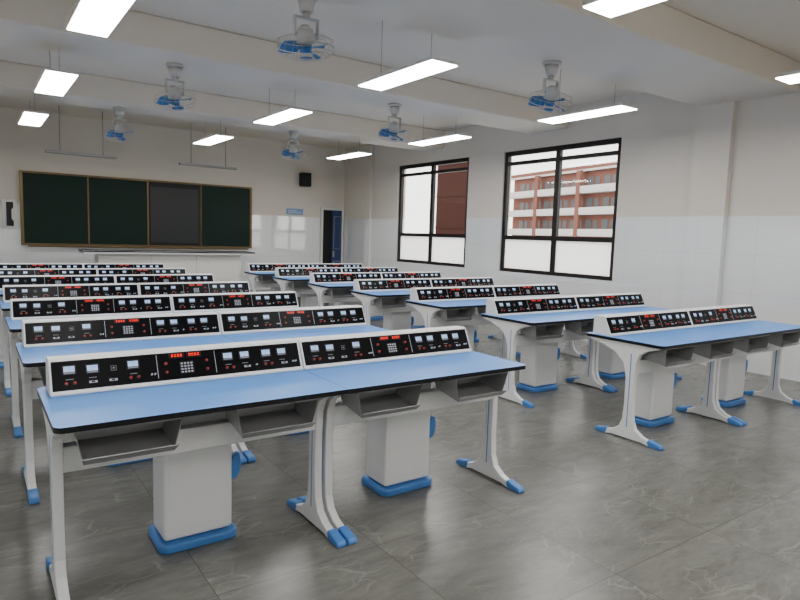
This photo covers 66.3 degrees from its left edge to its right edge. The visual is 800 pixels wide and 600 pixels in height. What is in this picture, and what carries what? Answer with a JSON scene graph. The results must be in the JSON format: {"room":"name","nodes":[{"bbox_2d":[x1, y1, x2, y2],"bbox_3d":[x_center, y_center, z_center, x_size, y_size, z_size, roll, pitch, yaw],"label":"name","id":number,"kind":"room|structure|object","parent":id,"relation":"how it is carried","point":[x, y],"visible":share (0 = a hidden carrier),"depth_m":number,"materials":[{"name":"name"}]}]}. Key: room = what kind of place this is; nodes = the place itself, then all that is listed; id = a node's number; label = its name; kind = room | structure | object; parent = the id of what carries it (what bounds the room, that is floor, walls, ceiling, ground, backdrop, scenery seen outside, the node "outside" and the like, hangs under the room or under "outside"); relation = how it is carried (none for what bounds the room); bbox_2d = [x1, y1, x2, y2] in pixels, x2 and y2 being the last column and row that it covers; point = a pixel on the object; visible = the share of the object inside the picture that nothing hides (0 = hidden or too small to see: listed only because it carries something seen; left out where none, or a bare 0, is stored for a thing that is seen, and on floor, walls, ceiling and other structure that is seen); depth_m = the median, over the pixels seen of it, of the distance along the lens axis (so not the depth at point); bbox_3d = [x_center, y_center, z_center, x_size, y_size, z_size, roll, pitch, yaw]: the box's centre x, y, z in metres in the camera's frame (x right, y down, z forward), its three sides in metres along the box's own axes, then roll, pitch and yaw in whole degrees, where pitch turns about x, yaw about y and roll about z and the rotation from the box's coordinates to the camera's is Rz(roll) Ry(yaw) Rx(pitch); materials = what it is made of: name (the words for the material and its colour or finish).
{"room":"school physics laboratory","nodes":[
{"label":"school physics laboratory","id":0,"kind":"room"},
{"bbox_2d":[0,107,344,289],"bbox_3d":[-5.035,-1.805,12.974,9.220,3.620,0.200,-2,7,-35],"label":"wall","id":1,"kind":"structure","parent":0,"point":[155,152],"depth_m":12.99,"materials":[{"name":"paint"}]},
{"bbox_2d":[1,199,15,227],"bbox_3d":[-7.204,-1.587,11.287,0.220,0.520,0.098,-2,7,-35],"label":"control unit","id":2,"kind":"object","parent":1,"relation":"attached to","point":[8,206],"visible":1,"depth_m":11.26,"materials":[{"name":"plastic"}]},
{"bbox_2d":[19,170,251,249],"bbox_3d":[-5.202,-1.771,12.639,4.480,1.403,0.158,-2,7,-35],"label":"blackboard","id":3,"kind":"object","parent":1,"relation":"attached to","point":[62,209],"visible":1,"depth_m":12.47,"materials":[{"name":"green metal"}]},
{"bbox_2d":[286,208,302,214],"bbox_3d":[-2.506,-2.104,14.586,0.440,0.140,0.012,-2,7,-35],"label":"wall sign","id":4,"kind":"object","parent":1,"relation":"attached to","point":[288,210],"visible":1,"depth_m":14.58,"materials":[{"name":"blue plastic"}]},
{"bbox_2d":[299,172,310,186],"bbox_3d":[-2.257,-2.856,14.544,0.260,0.320,0.211,-2,7,-35],"label":"wall speaker","id":5,"kind":"object","parent":1,"relation":"attached to","point":[304,178],"visible":1,"depth_m":14.45,"materials":[{"name":"plastic"}]},
{"bbox_2d":[302,173,310,185],"bbox_3d":[-2.200,-2.846,14.463,0.220,0.280,0.013,-2,7,-35],"label":"speaker grille","id":6,"kind":"object","parent":5,"relation":"attached to","point":[306,177],"depth_m":14.46,"materials":[{"name":"plastic"}]},
{"bbox_2d":[319,207,343,294],"bbox_3d":[-1.691,-1.200,15.229,0.640,2.160,0.088,-2,7,-35],"label":"door","id":7,"kind":"structure","parent":1,"relation":"in","point":[331,219],"depth_m":15.19,"materials":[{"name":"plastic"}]},
{"bbox_2d":[0,303,799,599],"bbox_3d":[-0.706,0.846,6.941,9.220,0.120,15.520,-2,7,-35],"label":"floor","id":8,"kind":"structure","parent":0,"point":[714,513],"depth_m":3.37,"materials":[{"name":"grey stone"}]},
{"bbox_2d":[0,263,163,268],"bbox_3d":[-4.881,-0.087,9.521,2.488,0.933,0.735,-2,7,-35],"label":"lab bench","id":9,"kind":"object","parent":8,"relation":"on","point":[2,265],"visible":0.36,"depth_m":9.60,"materials":[{"name":"plastic"}]},
{"bbox_2d":[0,268,185,299],"bbox_3d":[-4.145,0.045,8.476,2.488,0.933,0.735,-2,7,-35],"label":"lab bench","id":10,"kind":"object","parent":8,"relation":"on","point":[38,271],"visible":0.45,"depth_m":8.54,"materials":[{"name":"plastic"}]},
{"bbox_2d":[0,274,213,367],"bbox_3d":[-3.409,0.178,7.431,2.488,0.933,0.735,-2,7,-35],"label":"lab bench","id":11,"kind":"object","parent":8,"relation":"on","point":[127,278],"visible":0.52,"depth_m":7.38,"materials":[{"name":"plastic"}]},
{"bbox_2d":[0,281,249,395],"bbox_3d":[-2.672,0.311,6.387,2.488,0.933,0.735,-2,7,-35],"label":"lab bench","id":12,"kind":"object","parent":8,"relation":"on","point":[105,289],"visible":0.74,"depth_m":6.25,"materials":[{"name":"white metal"}]},
{"bbox_2d":[5,291,298,437],"bbox_3d":[-1.936,0.444,5.342,2.488,0.933,0.735,-2,7,-35],"label":"lab bench","id":13,"kind":"object","parent":8,"relation":"on","point":[21,309],"visible":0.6,"depth_m":5.20,"materials":[{"name":"plastic"}]},
{"bbox_2d":[16,305,390,504],"bbox_3d":[-1.200,0.577,4.297,2.488,0.933,0.735,-2,7,-35],"label":"lab bench","id":14,"kind":"object","parent":8,"relation":"on","point":[41,338],"visible":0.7,"depth_m":4.09,"materials":[{"name":"plastic"}]},
{"bbox_2d":[37,366,45,386],"bbox_3d":[-1.867,0.418,3.540,0.400,0.137,0.229,-2,7,-35],"label":"tray","id":15,"kind":"object","parent":14,"relation":"on","point":[42,369],"depth_m":3.54,"materials":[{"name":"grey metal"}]},
{"bbox_2d":[250,289,300,304],"bbox_3d":[-4.334,-0.001,12.480,5.200,0.180,1.760,-2,7,-35],"label":"platform","id":16,"kind":"object","parent":8,"relation":"on","point":[260,290],"visible":0.02,"depth_m":13.76,"materials":[{"name":"grey stone"}]},
{"bbox_2d":[78,249,254,281],"bbox_3d":[-4.464,-0.503,11.981,3.170,0.915,0.620,-2,7,-35],"label":"desk","id":17,"kind":"object","parent":16,"relation":"on","point":[224,265],"visible":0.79,"depth_m":11.96,"materials":[{"name":"white wood"}]},
{"bbox_2d":[37,326,525,599],"bbox_3d":[-0.451,0.709,3.261,2.488,0.933,0.735,-2,7,-35],"label":"lab bench","id":18,"kind":"object","parent":8,"relation":"on","point":[183,408],"visible":1,"depth_m":3.02,"materials":[{"name":"white metal"}]},
{"bbox_2d":[73,417,182,464],"bbox_3d":[-1.118,0.551,2.504,0.400,0.137,0.229,-2,7,-35],"label":"tray","id":19,"kind":"object","parent":18,"relation":"on","point":[98,444],"depth_m":2.52,"materials":[{"name":"grey metal"}]},
{"bbox_2d":[225,398,318,438],"bbox_3d":[-0.602,0.529,2.865,0.400,0.137,0.229,-2,7,-35],"label":"tray","id":20,"kind":"object","parent":18,"relation":"on","point":[254,420],"depth_m":2.88,"materials":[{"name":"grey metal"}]},
{"bbox_2d":[341,384,422,417],"bbox_3d":[-0.099,0.509,3.217,0.400,0.137,0.229,-2,7,-35],"label":"tray","id":21,"kind":"object","parent":18,"relation":"on","point":[370,402],"depth_m":3.24,"materials":[{"name":"grey metal"}]},
{"bbox_2d":[435,372,507,401],"bbox_3d":[0.417,0.487,3.578,0.400,0.137,0.229,-2,7,-35],"label":"tray","id":22,"kind":"object","parent":18,"relation":"on","point":[485,384],"depth_m":3.59,"materials":[{"name":"grey metal"}]},
{"bbox_2d":[244,263,362,305],"bbox_3d":[-1.669,-0.220,11.768,2.488,0.933,0.735,-2,7,-35],"label":"lab bench","id":23,"kind":"object","parent":8,"relation":"on","point":[264,272],"visible":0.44,"depth_m":11.34,"materials":[{"name":"plastic"}]},
{"bbox_2d":[258,275,277,282],"bbox_3d":[-2.337,-0.378,11.010,0.400,0.137,0.229,-2,7,-35],"label":"tray","id":24,"kind":"object","parent":23,"relation":"on","point":[262,278],"depth_m":11.04,"materials":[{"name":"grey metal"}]},
{"bbox_2d":[272,267,398,319],"bbox_3d":[-0.933,-0.087,10.723,2.488,0.933,0.735,-2,7,-35],"label":"lab bench","id":25,"kind":"object","parent":8,"relation":"on","point":[297,279],"visible":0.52,"depth_m":10.36,"materials":[{"name":"plastic"}]},
{"bbox_2d":[288,281,311,289],"bbox_3d":[-1.600,-0.245,9.966,0.400,0.137,0.229,-2,7,-35],"label":"tray","id":26,"kind":"object","parent":25,"relation":"on","point":[293,285],"depth_m":10.00,"materials":[{"name":"grey metal"}]},
{"bbox_2d":[307,272,441,328],"bbox_3d":[-0.197,0.046,9.678,2.488,0.933,0.735,-2,7,-35],"label":"lab bench","id":27,"kind":"object","parent":8,"relation":"on","point":[337,286],"visible":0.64,"depth_m":9.29,"materials":[{"name":"plastic"}]},
{"bbox_2d":[326,288,354,297],"bbox_3d":[-0.864,-0.113,8.921,0.400,0.137,0.229,-2,7,-35],"label":"tray","id":28,"kind":"object","parent":27,"relation":"on","point":[331,292],"depth_m":8.96,"materials":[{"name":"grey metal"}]},
{"bbox_2d":[350,277,501,341],"bbox_3d":[0.540,0.179,8.634,2.488,0.933,0.735,-2,7,-35],"label":"lab bench","id":29,"kind":"object","parent":8,"relation":"on","point":[389,296],"visible":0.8,"depth_m":8.27,"materials":[{"name":"plastic"}]},
{"bbox_2d":[373,296,406,307],"bbox_3d":[-0.128,0.020,7.876,0.400,0.137,0.229,-2,7,-35],"label":"tray","id":30,"kind":"object","parent":29,"relation":"on","point":[382,301],"depth_m":7.92,"materials":[{"name":"grey metal"}]},
{"bbox_2d":[406,284,586,362],"bbox_3d":[1.276,0.312,7.589,2.488,0.933,0.735,-2,7,-35],"label":"lab bench","id":31,"kind":"object","parent":8,"relation":"on","point":[452,306],"visible":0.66,"depth_m":7.28,"materials":[{"name":"plastic"}]},
{"bbox_2d":[436,308,473,321],"bbox_3d":[0.609,0.153,6.832,0.400,0.137,0.229,-2,7,-35],"label":"tray","id":32,"kind":"object","parent":31,"relation":"on","point":[447,314],"depth_m":6.87,"materials":[{"name":"grey metal"}]},
{"bbox_2d":[477,307,485,313],"bbox_3d":[1.125,0.132,7.192,0.400,0.137,0.229,-2,7,-35],"label":"tray","id":33,"kind":"object","parent":31,"relation":"on","point":[481,310],"depth_m":7.12,"materials":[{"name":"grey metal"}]},
{"bbox_2d":[481,293,681,407],"bbox_3d":[2.012,0.444,6.544,2.488,0.933,0.735,-2,7,-35],"label":"lab bench","id":34,"kind":"object","parent":8,"relation":"on","point":[541,321],"visible":0.87,"depth_m":6.24,"materials":[{"name":"plastic"}]},
{"bbox_2d":[520,323,564,339],"bbox_3d":[1.345,0.286,5.787,0.400,0.137,0.229,-2,7,-35],"label":"tray","id":35,"kind":"object","parent":34,"relation":"on","point":[540,331],"depth_m":5.82,"materials":[{"name":"grey metal"}]},
{"bbox_2d":[564,321,593,334],"bbox_3d":[1.861,0.265,6.148,0.400,0.137,0.229,-2,7,-35],"label":"tray","id":36,"kind":"object","parent":34,"relation":"on","point":[582,327],"depth_m":6.13,"materials":[{"name":"grey metal"}]},
{"bbox_2d":[587,304,799,450],"bbox_3d":[2.749,0.577,5.499,2.488,0.933,0.735,-2,7,-35],"label":"lab bench","id":37,"kind":"object","parent":8,"relation":"on","point":[650,345],"visible":1,"depth_m":5.23,"materials":[{"name":"plastic"}]},
{"bbox_2d":[642,345,695,366],"bbox_3d":[2.081,0.419,4.742,0.400,0.137,0.229,-2,7,-35],"label":"tray","id":38,"kind":"object","parent":37,"relation":"on","point":[678,354],"depth_m":4.73,"materials":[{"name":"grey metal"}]},
{"bbox_2d":[693,340,735,358],"bbox_3d":[2.597,0.398,5.103,0.400,0.137,0.229,-2,7,-35],"label":"tray","id":39,"kind":"object","parent":37,"relation":"on","point":[718,348],"depth_m":5.08,"materials":[{"name":"grey metal"}]},
{"bbox_2d":[734,335,770,352],"bbox_3d":[3.101,0.377,5.455,0.400,0.137,0.229,-2,7,-35],"label":"tray","id":40,"kind":"object","parent":37,"relation":"on","point":[755,343],"depth_m":5.44,"materials":[{"name":"grey metal"}]},
{"bbox_2d":[769,331,799,346],"bbox_3d":[3.617,0.355,5.816,0.400,0.137,0.229,-2,7,-35],"label":"tray","id":41,"kind":"object","parent":37,"relation":"on","point":[788,338],"depth_m":5.79,"materials":[{"name":"grey metal"}]},
{"bbox_2d":[0,0,799,148],"bbox_3d":[-0.586,-2.887,6.551,9.220,0.150,15.520,-2,7,-35],"label":"ceiling","id":42,"kind":"structure","parent":0,"point":[774,25],"depth_m":7.24,"materials":[{"name":"paint"}]},
{"bbox_2d":[18,94,48,126],"bbox_3d":[-5.207,-2.867,8.671,0.290,0.624,1.210,-2,7,-35],"label":"ceiling light","id":43,"kind":"object","parent":42,"relation":"hanging from","point":[28,117],"visible":0.87,"depth_m":8.52,"materials":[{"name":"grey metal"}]},
{"bbox_2d":[19,112,47,126],"bbox_3d":[-5.217,-2.562,8.703,0.276,0.010,1.194,-2,7,-35],"label":"diffuser","id":44,"kind":"object","parent":43,"relation":"attached to","point":[27,118],"depth_m":8.58,"materials":[{"name":"white plastic"}]},
{"bbox_2d":[34,50,78,95],"bbox_3d":[-3.631,-2.583,6.436,0.290,0.624,1.210,-2,7,-35],"label":"ceiling light","id":45,"kind":"object","parent":42,"relation":"hanging from","point":[53,81],"visible":0.86,"depth_m":6.32,"materials":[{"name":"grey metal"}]},
{"bbox_2d":[35,70,77,95],"bbox_3d":[-3.641,-2.278,6.467,0.276,0.010,1.194,-2,7,-35],"label":"diffuser","id":46,"kind":"object","parent":45,"relation":"attached to","point":[53,82],"depth_m":6.34,"materials":[{"name":"white plastic"}]},
{"bbox_2d":[45,106,116,158],"bbox_3d":[-5.750,-3.029,11.061,1.160,0.835,0.090,-2,7,-35],"label":"lamp","id":47,"kind":"object","parent":42,"relation":"hanging from","point":[46,151],"visible":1,"depth_m":11.06,"materials":[{"name":"grey metal"}]},
{"bbox_2d":[66,0,134,36],"bbox_3d":[-2.056,-2.299,4.200,0.290,0.624,1.210,-2,7,-35],"label":"ceiling light","id":48,"kind":"object","parent":42,"relation":"hanging from","point":[93,17],"visible":1,"depth_m":4.31,"materials":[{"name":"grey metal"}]},
{"bbox_2d":[104,106,134,141],"bbox_3d":[-4.183,-2.607,9.141,0.427,0.514,0.418,-2,7,-35],"label":"ceiling fan","id":49,"kind":"object","parent":42,"relation":"hanging from","point":[118,130],"visible":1,"depth_m":9.08,"materials":[{"name":"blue plastic"}]},
{"bbox_2d":[154,62,195,110],"bbox_3d":[-2.444,-2.291,6.655,0.427,0.514,0.418,-2,7,-35],"label":"ceiling fan","id":50,"kind":"object","parent":42,"relation":"hanging from","point":[174,94],"visible":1,"depth_m":6.60,"materials":[{"name":"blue plastic"}]},
{"bbox_2d":[179,127,236,169],"bbox_3d":[-3.866,-3.106,12.378,1.160,0.835,0.090,-2,7,-35],"label":"lamp","id":51,"kind":"object","parent":42,"relation":"hanging from","point":[180,163],"visible":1,"depth_m":12.43,"materials":[{"name":"grey metal"}]},
{"bbox_2d":[193,123,233,144],"bbox_3d":[-3.103,-2.954,10.144,0.290,0.624,1.210,-2,7,-35],"label":"ceiling light","id":52,"kind":"object","parent":42,"relation":"hanging from","point":[214,138],"visible":0.88,"depth_m":10.01,"materials":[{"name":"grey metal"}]},
{"bbox_2d":[193,135,232,144],"bbox_3d":[-3.112,-2.649,10.175,0.276,0.010,1.194,-2,7,-35],"label":"diffuser","id":53,"kind":"object","parent":52,"relation":"attached to","point":[212,139],"depth_m":10.06,"materials":[{"name":"white plastic"}]},
{"bbox_2d":[253,89,312,124],"bbox_3d":[-1.527,-2.670,7.908,0.290,0.624,1.210,-2,7,-35],"label":"ceiling light","id":54,"kind":"object","parent":42,"relation":"hanging from","point":[292,112],"visible":0.83,"depth_m":7.82,"materials":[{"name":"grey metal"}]},
{"bbox_2d":[254,109,311,124],"bbox_3d":[-1.537,-2.365,7.940,0.276,0.010,1.194,-2,7,-35],"label":"diffuser","id":55,"kind":"object","parent":54,"relation":"attached to","point":[282,115],"depth_m":7.84,"materials":[{"name":"white plastic"}]},
{"bbox_2d":[281,130,305,159],"bbox_3d":[-1.874,-2.702,10.756,0.427,0.514,0.418,-2,7,-35],"label":"ceiling fan","id":56,"kind":"object","parent":42,"relation":"hanging from","point":[291,151],"visible":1,"depth_m":10.70,"materials":[{"name":"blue plastic"}]},
{"bbox_2d":[277,0,334,60],"bbox_3d":[-0.703,-2.019,4.584,0.427,0.514,0.418,-2,7,-35],"label":"ceiling fan","id":57,"kind":"object","parent":42,"relation":"hanging from","point":[306,38],"visible":1,"depth_m":4.54,"materials":[{"name":"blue plastic"}]},
{"bbox_2d":[327,138,371,159],"bbox_3d":[-0.973,-3.042,11.633,0.290,0.624,1.210,-2,7,-35],"label":"ceiling light","id":58,"kind":"object","parent":42,"relation":"hanging from","point":[355,153],"visible":0.87,"depth_m":11.49,"materials":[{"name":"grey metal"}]},
{"bbox_2d":[327,152,370,159],"bbox_3d":[-0.983,-2.737,11.665,0.276,0.010,1.194,-2,7,-35],"label":"diffuser","id":59,"kind":"object","parent":58,"relation":"attached to","point":[350,154],"depth_m":11.54,"materials":[{"name":"white plastic"}]},
{"bbox_2d":[378,103,409,141],"bbox_3d":[-0.077,-2.389,8.311,0.427,0.514,0.418,-2,7,-35],"label":"ceiling fan","id":60,"kind":"object","parent":42,"relation":"hanging from","point":[394,128],"visible":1,"depth_m":8.25,"materials":[{"name":"white plastic"}]},
{"bbox_2d":[358,21,457,90],"bbox_3d":[0.049,-2.385,5.672,0.290,0.624,1.210,-2,7,-35],"label":"ceiling light","id":61,"kind":"object","parent":42,"relation":"hanging from","point":[430,65],"visible":0.91,"depth_m":5.58,"materials":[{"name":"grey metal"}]},
{"bbox_2d":[358,60,456,90],"bbox_3d":[0.039,-2.080,5.704,0.276,0.010,1.194,-2,7,-35],"label":"diffuser","id":62,"kind":"object","parent":61,"relation":"attached to","point":[419,69],"depth_m":5.60,"materials":[{"name":"white plastic"}]},
{"bbox_2d":[408,119,471,145],"bbox_3d":[0.602,-2.758,9.397,0.290,0.624,1.210,-2,7,-35],"label":"ceiling light","id":63,"kind":"object","parent":42,"relation":"hanging from","point":[454,136],"visible":0.86,"depth_m":9.31,"materials":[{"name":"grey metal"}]},
{"bbox_2d":[409,135,470,145],"bbox_3d":[0.593,-2.452,9.429,0.276,0.010,1.194,-2,7,-35],"label":"diffuser","id":64,"kind":"object","parent":63,"relation":"attached to","point":[443,138],"depth_m":9.36,"materials":[{"name":"white plastic"}]},
{"bbox_2d":[528,60,571,112],"bbox_3d":[1.508,-2.110,6.131,0.427,0.514,0.418,-2,7,-35],"label":"ceiling fan","id":65,"kind":"object","parent":42,"relation":"hanging from","point":[550,98],"visible":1,"depth_m":6.08,"materials":[{"name":"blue plastic"}]},
{"bbox_2d":[538,72,637,123],"bbox_3d":[2.178,-2.473,7.162,0.290,0.624,1.210,-2,7,-35],"label":"ceiling light","id":66,"kind":"object","parent":42,"relation":"hanging from","point":[614,108],"visible":0.84,"depth_m":7.08,"materials":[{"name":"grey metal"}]},
{"bbox_2d":[538,105,636,123],"bbox_3d":[2.168,-2.168,7.193,0.276,0.010,1.194,-2,7,-35],"label":"diffuser","id":67,"kind":"object","parent":66,"relation":"attached to","point":[607,109],"depth_m":7.10,"materials":[{"name":"white plastic"}]},
{"bbox_2d":[582,0,664,17],"bbox_3d":[1.625,-2.101,3.436,0.290,0.624,1.210,-2,7,-35],"label":"ceiling light","id":68,"kind":"object","parent":42,"relation":"hanging from","point":[609,8],"visible":1,"depth_m":3.83,"materials":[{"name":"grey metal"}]},
{"bbox_2d":[775,70,799,83],"bbox_3d":[3.754,-2.189,4.926,0.290,0.624,1.210,-2,7,-35],"label":"ceiling light","id":69,"kind":"object","parent":42,"relation":"hanging from","point":[792,77],"visible":1,"depth_m":5.33,"materials":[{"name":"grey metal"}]},
{"bbox_2d":[776,74,799,83],"bbox_3d":[3.744,-1.884,4.958,0.276,0.010,1.194,-2,7,-35],"label":"diffuser","id":70,"kind":"object","parent":69,"relation":"attached to","point":[787,78],"depth_m":5.34,"materials":[{"name":"white plastic"}]},
{"bbox_2d":[370,85,799,381],"bbox_3d":[3.047,-1.165,9.330,0.200,3.620,15.120,-2,7,-35],"label":"wall","id":71,"kind":"structure","parent":0,"point":[761,266],"depth_m":8.42,"materials":[{"name":"paint"}]},
{"bbox_2d":[0,60,443,150],"bbox_3d":[-2.938,-3.071,9.901,8.820,0.330,0.700,-2,7,-35],"label":"ceiling beam","id":72,"kind":"structure","parent":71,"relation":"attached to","point":[19,80],"depth_m":9.50,"materials":[{"name":"paint"}]},
{"bbox_2d":[0,0,568,133],"bbox_3d":[-1.190,-2.756,7.421,8.820,0.330,0.800,-2,7,-35],"label":"ceiling beam","id":73,"kind":"structure","parent":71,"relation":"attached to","point":[139,38],"depth_m":6.76,"materials":[{"name":"paint"}]},
{"bbox_2d":[343,144,373,266],"bbox_3d":[-1.042,-1.880,14.906,0.060,3.620,1.220,-2,7,-35],"label":"column","id":74,"kind":"structure","parent":71,"relation":"attached to","point":[358,185],"depth_m":14.77,"materials":[{"name":"paint"}]},
{"bbox_2d":[397,157,468,266],"bbox_3d":[0.663,-1.783,12.642,0.070,2.088,2.319,-2,7,-35],"label":"window","id":75,"kind":"structure","parent":71,"relation":"in","point":[424,248],"depth_m":12.62,"materials":[{"name":"metal"}]},
{"bbox_2d":[316,0,799,105],"bbox_3d":[0.598,-2.433,4.884,8.820,0.330,1.160,-2,7,-35],"label":"ceiling beam","id":76,"kind":"structure","parent":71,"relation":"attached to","point":[659,49],"depth_m":5.57,"materials":[{"name":"paint"}]},
{"bbox_2d":[500,137,621,280],"bbox_3d":[2.543,-1.444,9.973,0.070,2.088,2.386,-2,7,-35],"label":"window","id":77,"kind":"structure","parent":71,"relation":"in","point":[577,257],"depth_m":9.92,"materials":[{"name":"metal"}]},
{"bbox_2d":[680,101,736,364],"bbox_3d":[3.917,-0.817,7.854,0.090,3.290,0.470,-2,7,-35],"label":"trim","id":78,"kind":"structure","parent":71,"relation":"attached to","point":[714,134],"depth_m":7.76,"materials":[{"name":"paint"}]},
{"label":"outside","id":79,"kind":"structure","parent":0,"visible":0},
{"bbox_3d":[41.105,-10.905,175.183,251.220,0.100,360.000,-2,7,-35],"label":"ground","id":80,"kind":"structure","parent":79,"visible":0},
{"bbox_2d":[435,162,467,233],"bbox_3d":[6.912,-14.117,69.496,3.100,26.100,7.000,-2,7,-35],"label":"school building wing","id":81,"kind":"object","parent":80,"relation":"on","point":[452,186],"visible":0.19,"depth_m":69.54,"materials":[{"name":"red brick"}]},
{"bbox_2d":[508,161,616,237],"bbox_3d":[35.468,-14.040,112.091,16.300,18.900,34.900,-1,6,-23],"label":"school building","id":82,"kind":"structure","parent":80,"relation":"on","point":[587,198],"depth_m":107.64,"materials":[{"name":"red brick"}]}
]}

